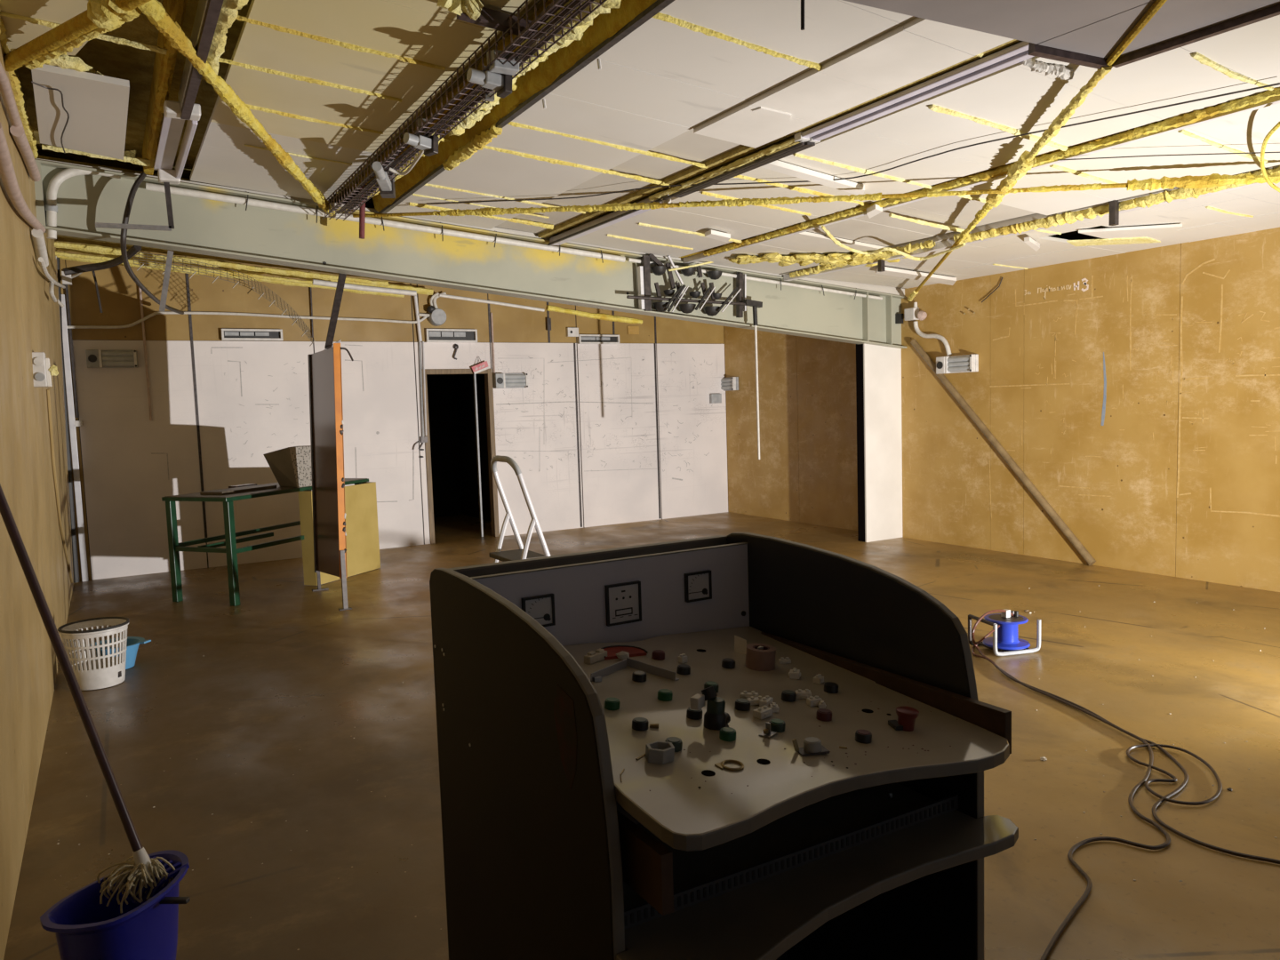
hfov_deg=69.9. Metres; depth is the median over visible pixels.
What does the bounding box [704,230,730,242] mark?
board offcut
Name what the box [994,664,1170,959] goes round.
cable
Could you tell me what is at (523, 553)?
stepladder
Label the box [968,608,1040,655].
cable reel
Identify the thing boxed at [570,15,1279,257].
ceiling
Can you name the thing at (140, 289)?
rod
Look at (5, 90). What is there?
conduit
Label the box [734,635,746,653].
card
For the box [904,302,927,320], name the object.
junction box
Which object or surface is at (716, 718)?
joystick
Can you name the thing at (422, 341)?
conduit
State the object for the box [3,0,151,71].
ceiling beam
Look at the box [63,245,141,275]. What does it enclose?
power cable
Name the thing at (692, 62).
ceiling
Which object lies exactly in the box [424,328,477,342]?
air vent
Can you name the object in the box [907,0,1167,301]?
rod
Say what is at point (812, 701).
block
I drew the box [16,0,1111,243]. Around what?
ceiling
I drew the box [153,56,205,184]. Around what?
strip light
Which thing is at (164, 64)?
steel purlin
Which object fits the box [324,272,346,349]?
bar
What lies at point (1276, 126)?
cable loop
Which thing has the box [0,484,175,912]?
mop
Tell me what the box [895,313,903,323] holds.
box
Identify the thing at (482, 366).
hanging sign
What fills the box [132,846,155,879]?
socket
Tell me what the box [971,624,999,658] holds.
cable
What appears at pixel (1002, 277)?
loose wire
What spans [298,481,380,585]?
wooden box
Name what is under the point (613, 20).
ceiling beam
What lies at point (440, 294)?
conduit
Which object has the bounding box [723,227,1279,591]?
wall
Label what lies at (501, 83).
holder
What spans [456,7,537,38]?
bar
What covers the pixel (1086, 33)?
ceiling panel
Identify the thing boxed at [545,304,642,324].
pipe
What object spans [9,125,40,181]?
conduit
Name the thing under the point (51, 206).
conduit
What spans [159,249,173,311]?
bar
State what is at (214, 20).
steel purlin
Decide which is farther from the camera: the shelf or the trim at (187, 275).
the trim at (187, 275)
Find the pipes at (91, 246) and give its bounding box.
[36,154,433,297]
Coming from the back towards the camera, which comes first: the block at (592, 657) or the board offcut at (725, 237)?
the board offcut at (725, 237)
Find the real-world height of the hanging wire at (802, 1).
0.106 m
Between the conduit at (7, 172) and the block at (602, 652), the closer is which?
the block at (602, 652)
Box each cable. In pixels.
[38,256,65,288]
[46,389,72,583]
[48,280,57,302]
[56,256,63,307]
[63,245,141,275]
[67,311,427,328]
[91,271,102,312]
[120,172,183,314]
[426,82,1279,204]
[971,609,1014,665]
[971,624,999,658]
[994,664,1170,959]
[1000,667,1279,863]
[1126,743,1222,805]
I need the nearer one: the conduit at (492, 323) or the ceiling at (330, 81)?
the ceiling at (330, 81)
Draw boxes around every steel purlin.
[142,0,187,175]
[190,0,248,75]
[537,39,1034,245]
[779,164,1279,280]
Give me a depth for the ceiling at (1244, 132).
5.42 m
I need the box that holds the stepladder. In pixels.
[488,455,550,562]
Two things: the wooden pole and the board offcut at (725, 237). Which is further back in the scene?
the wooden pole
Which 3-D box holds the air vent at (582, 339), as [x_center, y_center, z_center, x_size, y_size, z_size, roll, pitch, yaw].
[-0.505,-1.728,11.250,0.560,0.112,0.052,-5,5,-30]
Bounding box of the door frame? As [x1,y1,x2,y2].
[421,368,499,543]
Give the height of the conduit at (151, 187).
0.338 m
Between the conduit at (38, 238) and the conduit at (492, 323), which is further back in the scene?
the conduit at (492, 323)
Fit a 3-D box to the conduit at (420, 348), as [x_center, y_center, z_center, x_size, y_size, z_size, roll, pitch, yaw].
[-2.430,-0.991,10.176,0.042,1.092,0.024,-5,5,-30]
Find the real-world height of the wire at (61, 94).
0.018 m
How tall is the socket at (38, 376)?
0.044 m
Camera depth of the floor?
3.95 m
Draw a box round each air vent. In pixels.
[220,328,283,340]
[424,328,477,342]
[577,334,619,343]
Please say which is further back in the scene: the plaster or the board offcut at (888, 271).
the board offcut at (888, 271)
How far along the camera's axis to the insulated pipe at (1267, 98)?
4.86 m
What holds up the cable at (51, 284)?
attached to the wall at (29, 318)
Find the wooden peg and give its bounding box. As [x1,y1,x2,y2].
[546,318,551,330]
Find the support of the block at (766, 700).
on the control console
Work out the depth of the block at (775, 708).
1.60 m
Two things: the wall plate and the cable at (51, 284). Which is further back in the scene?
the wall plate
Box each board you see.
[31,64,129,159]
[200,485,276,495]
[228,483,256,487]
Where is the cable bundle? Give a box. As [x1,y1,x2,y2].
[56,257,79,583]
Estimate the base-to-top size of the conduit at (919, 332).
0.367 m
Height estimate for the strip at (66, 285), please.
1.360 m
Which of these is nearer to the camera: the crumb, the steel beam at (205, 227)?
the crumb
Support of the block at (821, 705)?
on the control console
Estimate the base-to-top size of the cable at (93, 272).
0.352 m
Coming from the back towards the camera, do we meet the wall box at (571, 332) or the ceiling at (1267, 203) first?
the wall box at (571, 332)
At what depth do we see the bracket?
5.64 m
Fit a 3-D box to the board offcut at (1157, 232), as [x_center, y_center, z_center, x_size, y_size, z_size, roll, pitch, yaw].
[3.481,-1.774,6.627,0.647,0.051,0.509,-1,5,14]
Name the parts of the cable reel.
socket plate, knob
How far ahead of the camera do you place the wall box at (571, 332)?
11.04 m
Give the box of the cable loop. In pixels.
[1260,121,1279,191]
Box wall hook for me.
[453,344,458,359]
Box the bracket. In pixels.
[95,182,174,231]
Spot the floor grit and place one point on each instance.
(1028, 588)
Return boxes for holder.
[372,150,423,198]
[403,118,438,156]
[466,38,539,97]
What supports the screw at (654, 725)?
on the control console
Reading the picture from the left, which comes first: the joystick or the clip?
the joystick
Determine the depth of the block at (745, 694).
1.66 m
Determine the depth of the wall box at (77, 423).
8.53 m
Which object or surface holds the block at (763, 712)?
on the control console
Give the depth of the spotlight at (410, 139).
4.49 m
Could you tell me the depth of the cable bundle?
8.44 m
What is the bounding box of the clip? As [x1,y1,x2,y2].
[758,722,776,738]
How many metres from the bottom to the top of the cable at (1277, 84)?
0.193 m
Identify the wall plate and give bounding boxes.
[627,326,639,334]
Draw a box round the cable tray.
[321,0,607,220]
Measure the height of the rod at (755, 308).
1.418 m
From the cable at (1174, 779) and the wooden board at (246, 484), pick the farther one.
the wooden board at (246, 484)
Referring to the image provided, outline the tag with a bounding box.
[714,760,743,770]
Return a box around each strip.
[64,284,79,417]
[133,251,315,346]
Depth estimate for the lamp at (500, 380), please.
10.65 m
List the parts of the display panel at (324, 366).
leg, leg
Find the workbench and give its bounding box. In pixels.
[161,478,368,606]
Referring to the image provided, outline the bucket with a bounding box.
[40,850,190,959]
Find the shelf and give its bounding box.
[616,782,1018,959]
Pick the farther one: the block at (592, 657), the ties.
the ties
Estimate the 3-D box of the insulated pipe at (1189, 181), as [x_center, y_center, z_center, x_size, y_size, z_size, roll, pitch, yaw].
[1.064,-1.723,5.572,6.555,0.404,0.098,0,5,19]
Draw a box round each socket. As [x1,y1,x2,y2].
[32,352,58,387]
[33,357,43,366]
[34,372,45,381]
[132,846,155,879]
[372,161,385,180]
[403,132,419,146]
[466,67,486,85]
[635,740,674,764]
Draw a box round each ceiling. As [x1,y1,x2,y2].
[0,0,166,166]
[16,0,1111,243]
[189,0,532,199]
[388,0,1013,233]
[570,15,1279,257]
[696,52,1279,273]
[808,182,1279,288]
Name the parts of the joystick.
knob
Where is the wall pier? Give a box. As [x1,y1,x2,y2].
[856,344,902,542]
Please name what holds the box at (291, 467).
on the workbench
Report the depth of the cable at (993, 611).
5.22 m
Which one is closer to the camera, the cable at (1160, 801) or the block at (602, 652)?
the block at (602, 652)
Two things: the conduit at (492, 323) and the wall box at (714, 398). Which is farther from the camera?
the wall box at (714, 398)
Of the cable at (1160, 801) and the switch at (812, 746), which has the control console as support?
the switch at (812, 746)
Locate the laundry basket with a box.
[57,616,129,690]
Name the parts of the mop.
handle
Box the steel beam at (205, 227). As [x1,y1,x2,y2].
[34,159,906,348]
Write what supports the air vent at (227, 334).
in the wall at (253, 396)
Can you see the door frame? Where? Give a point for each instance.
(488, 373)
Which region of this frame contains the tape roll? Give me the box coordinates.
[744,643,775,671]
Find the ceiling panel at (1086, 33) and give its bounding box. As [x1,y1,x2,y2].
[843,0,1279,69]
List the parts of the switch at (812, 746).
knob, plate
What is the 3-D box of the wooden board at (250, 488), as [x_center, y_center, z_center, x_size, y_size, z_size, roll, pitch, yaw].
[-3.388,0.082,7.747,0.240,0.024,0.600,0,5,22]
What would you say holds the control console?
on the floor
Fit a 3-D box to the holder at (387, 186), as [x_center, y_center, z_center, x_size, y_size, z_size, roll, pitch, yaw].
[-1.373,-1.743,5.030,0.203,0.177,0.954,-4,5,-24]
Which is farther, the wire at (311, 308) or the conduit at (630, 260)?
the wire at (311, 308)
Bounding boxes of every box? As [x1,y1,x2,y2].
[61,271,81,285]
[74,420,82,426]
[263,445,311,487]
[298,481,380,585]
[418,291,446,326]
[566,327,578,336]
[709,393,721,403]
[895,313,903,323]
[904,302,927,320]
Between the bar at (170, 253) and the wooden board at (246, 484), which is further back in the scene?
the wooden board at (246, 484)
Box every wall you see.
[0,41,73,959]
[56,240,727,581]
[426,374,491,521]
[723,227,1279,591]
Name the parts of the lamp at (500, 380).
knob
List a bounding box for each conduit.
[0,61,24,131]
[0,122,45,232]
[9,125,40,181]
[31,228,48,266]
[45,165,120,239]
[145,182,625,262]
[312,279,416,295]
[413,295,422,341]
[418,341,423,439]
[422,341,426,435]
[438,293,544,311]
[490,312,495,373]
[627,257,882,299]
[913,321,951,355]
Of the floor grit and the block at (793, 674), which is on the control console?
the block at (793, 674)
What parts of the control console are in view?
panel, panel, metal bracket, instrument panel, panel, rail, metal bracket, kick panel, panel, rail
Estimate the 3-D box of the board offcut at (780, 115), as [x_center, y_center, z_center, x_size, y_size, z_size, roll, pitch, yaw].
[0.643,-1.756,4.362,0.231,0.049,0.070,-5,5,-30]
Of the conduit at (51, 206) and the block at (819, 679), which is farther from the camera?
the conduit at (51, 206)
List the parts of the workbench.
leg, rail, leg, rail, rail, frame, rail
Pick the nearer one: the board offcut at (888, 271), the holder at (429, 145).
the holder at (429, 145)
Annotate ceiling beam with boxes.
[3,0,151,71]
[353,0,674,213]
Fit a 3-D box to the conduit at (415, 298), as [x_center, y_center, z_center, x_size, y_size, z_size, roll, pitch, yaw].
[-2.451,-1.789,10.101,0.072,0.516,0.038,-5,5,-30]
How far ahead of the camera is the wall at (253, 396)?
9.88 m
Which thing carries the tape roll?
on the control console
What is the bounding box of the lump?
[436,0,483,20]
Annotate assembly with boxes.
[626,253,762,459]
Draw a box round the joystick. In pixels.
[689,686,730,730]
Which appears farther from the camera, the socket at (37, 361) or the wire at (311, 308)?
the wire at (311, 308)
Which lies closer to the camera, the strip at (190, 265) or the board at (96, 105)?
the board at (96, 105)
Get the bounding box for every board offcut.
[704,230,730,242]
[752,106,791,121]
[754,156,864,194]
[866,204,882,218]
[875,266,956,285]
[1024,236,1039,251]
[1066,236,1160,246]
[1078,224,1182,240]
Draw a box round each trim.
[34,158,904,295]
[185,272,661,537]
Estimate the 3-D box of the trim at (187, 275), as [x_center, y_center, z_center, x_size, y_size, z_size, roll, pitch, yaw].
[-2.081,-0.780,10.417,5.370,2.940,0.012,-5,5,-30]
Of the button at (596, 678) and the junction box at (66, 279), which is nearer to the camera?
the button at (596, 678)
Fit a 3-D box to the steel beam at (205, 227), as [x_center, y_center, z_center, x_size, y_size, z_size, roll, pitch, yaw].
[-0.550,-1.675,7.615,7.535,1.140,0.175,-5,5,-30]
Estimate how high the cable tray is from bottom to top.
0.140 m
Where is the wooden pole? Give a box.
[910,339,1095,565]
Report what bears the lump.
attached to the ceiling at (330, 81)
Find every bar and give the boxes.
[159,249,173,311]
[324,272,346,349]
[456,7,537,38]
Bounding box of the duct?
[61,294,88,581]
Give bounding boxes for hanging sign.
[471,356,489,374]
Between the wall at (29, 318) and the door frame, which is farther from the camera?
the door frame
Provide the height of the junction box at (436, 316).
0.375 m
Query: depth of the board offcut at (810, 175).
5.33 m
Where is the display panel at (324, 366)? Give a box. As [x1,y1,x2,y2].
[307,339,353,610]
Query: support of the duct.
attached to the wall at (29, 318)
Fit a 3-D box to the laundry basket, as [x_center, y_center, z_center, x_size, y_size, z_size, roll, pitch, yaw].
[-3.105,0.992,5.233,0.354,0.349,0.354,-5,5,-30]
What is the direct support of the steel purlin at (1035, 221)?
on the steel beam at (205, 227)
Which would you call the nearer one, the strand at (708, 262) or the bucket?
the bucket
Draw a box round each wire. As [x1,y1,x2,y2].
[30,80,69,153]
[309,287,313,337]
[800,0,804,30]
[981,277,1002,302]
[1057,152,1279,160]
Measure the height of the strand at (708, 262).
0.176 m
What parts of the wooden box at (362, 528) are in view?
panel, panel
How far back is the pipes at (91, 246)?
8.72 m
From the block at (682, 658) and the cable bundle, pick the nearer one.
the block at (682, 658)
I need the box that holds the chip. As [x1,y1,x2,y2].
[616,651,629,659]
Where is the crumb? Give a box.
[1040,756,1047,760]
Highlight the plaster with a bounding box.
[1018,57,1074,79]
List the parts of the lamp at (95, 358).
knob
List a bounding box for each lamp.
[85,349,138,367]
[492,373,527,388]
[720,376,738,391]
[936,354,978,374]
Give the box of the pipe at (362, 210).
[359,184,365,239]
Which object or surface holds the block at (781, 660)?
on the control console
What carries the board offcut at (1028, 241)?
attached to the ceiling at (1267, 203)
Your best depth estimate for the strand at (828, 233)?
6.90 m
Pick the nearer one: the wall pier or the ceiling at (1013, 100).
the ceiling at (1013, 100)
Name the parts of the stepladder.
leg, leg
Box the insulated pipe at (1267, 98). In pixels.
[679,86,1279,263]
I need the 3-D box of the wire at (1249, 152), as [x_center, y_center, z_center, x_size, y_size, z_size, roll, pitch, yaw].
[2.710,-1.656,4.676,1.064,0.068,0.023,-1,5,14]
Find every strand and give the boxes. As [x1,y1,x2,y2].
[667,261,712,271]
[821,225,965,260]
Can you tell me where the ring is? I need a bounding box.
[600,645,647,660]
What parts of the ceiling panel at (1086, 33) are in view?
edge trim, edge trim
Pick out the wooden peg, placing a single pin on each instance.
(548, 320)
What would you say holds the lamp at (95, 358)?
attached to the wall at (253, 396)
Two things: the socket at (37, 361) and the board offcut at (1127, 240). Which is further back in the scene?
the board offcut at (1127, 240)
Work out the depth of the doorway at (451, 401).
12.92 m
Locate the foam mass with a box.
[728,251,906,267]
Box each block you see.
[584,650,599,663]
[595,648,607,661]
[677,653,687,663]
[740,690,758,699]
[746,696,763,705]
[752,705,772,719]
[759,695,773,707]
[768,702,779,712]
[778,656,791,663]
[788,667,800,679]
[795,688,811,698]
[806,695,822,706]
[813,673,823,684]
[817,700,826,708]
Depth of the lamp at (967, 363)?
8.85 m
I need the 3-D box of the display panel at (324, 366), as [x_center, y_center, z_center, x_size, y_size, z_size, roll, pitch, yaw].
[-2.465,-0.086,7.389,0.292,2.104,0.990,-5,5,-30]
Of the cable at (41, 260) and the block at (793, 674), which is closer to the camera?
the block at (793, 674)
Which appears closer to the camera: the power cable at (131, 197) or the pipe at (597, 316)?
the power cable at (131, 197)
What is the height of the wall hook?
0.181 m
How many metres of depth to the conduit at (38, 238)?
5.16 m
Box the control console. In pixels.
[429,531,1018,959]
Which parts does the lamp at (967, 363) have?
knob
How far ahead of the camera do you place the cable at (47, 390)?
6.10 m
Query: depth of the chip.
1.85 m
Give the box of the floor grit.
[56,587,1276,881]
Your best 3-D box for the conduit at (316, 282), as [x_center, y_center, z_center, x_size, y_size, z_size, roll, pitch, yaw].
[-2.221,-1.558,7.419,0.824,0.107,0.042,-5,5,-30]
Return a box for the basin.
[90,636,151,669]
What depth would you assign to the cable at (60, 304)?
8.13 m
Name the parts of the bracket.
drop rod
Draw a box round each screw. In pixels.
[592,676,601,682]
[649,723,658,727]
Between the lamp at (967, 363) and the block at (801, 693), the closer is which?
the block at (801, 693)
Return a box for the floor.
[3,512,1279,959]
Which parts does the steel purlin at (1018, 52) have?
rail, rail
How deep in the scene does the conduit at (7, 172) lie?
3.52 m
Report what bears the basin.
on the floor
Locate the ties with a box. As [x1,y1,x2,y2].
[245,192,856,299]
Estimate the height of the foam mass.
0.139 m
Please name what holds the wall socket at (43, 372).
attached to the wall at (29, 318)
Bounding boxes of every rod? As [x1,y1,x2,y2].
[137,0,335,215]
[138,287,151,420]
[752,306,759,459]
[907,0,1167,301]
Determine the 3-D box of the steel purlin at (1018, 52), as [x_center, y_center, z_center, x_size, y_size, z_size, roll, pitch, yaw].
[1.782,-1.661,3.163,0.268,0.151,9.840,-5,5,-30]
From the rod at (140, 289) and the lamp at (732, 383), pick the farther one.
the lamp at (732, 383)
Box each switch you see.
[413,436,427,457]
[792,736,829,756]
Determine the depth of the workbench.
7.49 m
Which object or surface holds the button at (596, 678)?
on the control console
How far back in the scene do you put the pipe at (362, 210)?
6.41 m
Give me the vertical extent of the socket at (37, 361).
0.044 m
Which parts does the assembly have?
lever, lever, lever, lever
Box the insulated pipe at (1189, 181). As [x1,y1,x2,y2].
[352,173,1279,217]
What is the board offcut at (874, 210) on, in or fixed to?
attached to the insulated pipe at (1267, 98)
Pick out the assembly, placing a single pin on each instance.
(644, 299)
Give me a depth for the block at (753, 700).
1.63 m
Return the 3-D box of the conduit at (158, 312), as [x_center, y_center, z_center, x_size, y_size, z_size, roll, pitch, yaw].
[-3.850,-1.615,9.293,3.486,0.200,0.028,-5,5,-30]
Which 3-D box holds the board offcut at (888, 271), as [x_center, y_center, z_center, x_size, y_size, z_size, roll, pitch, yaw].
[2.558,-1.874,8.410,1.317,0.082,0.188,-5,6,-36]
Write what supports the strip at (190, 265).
hanging from the pipes at (91, 246)
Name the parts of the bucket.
carry handle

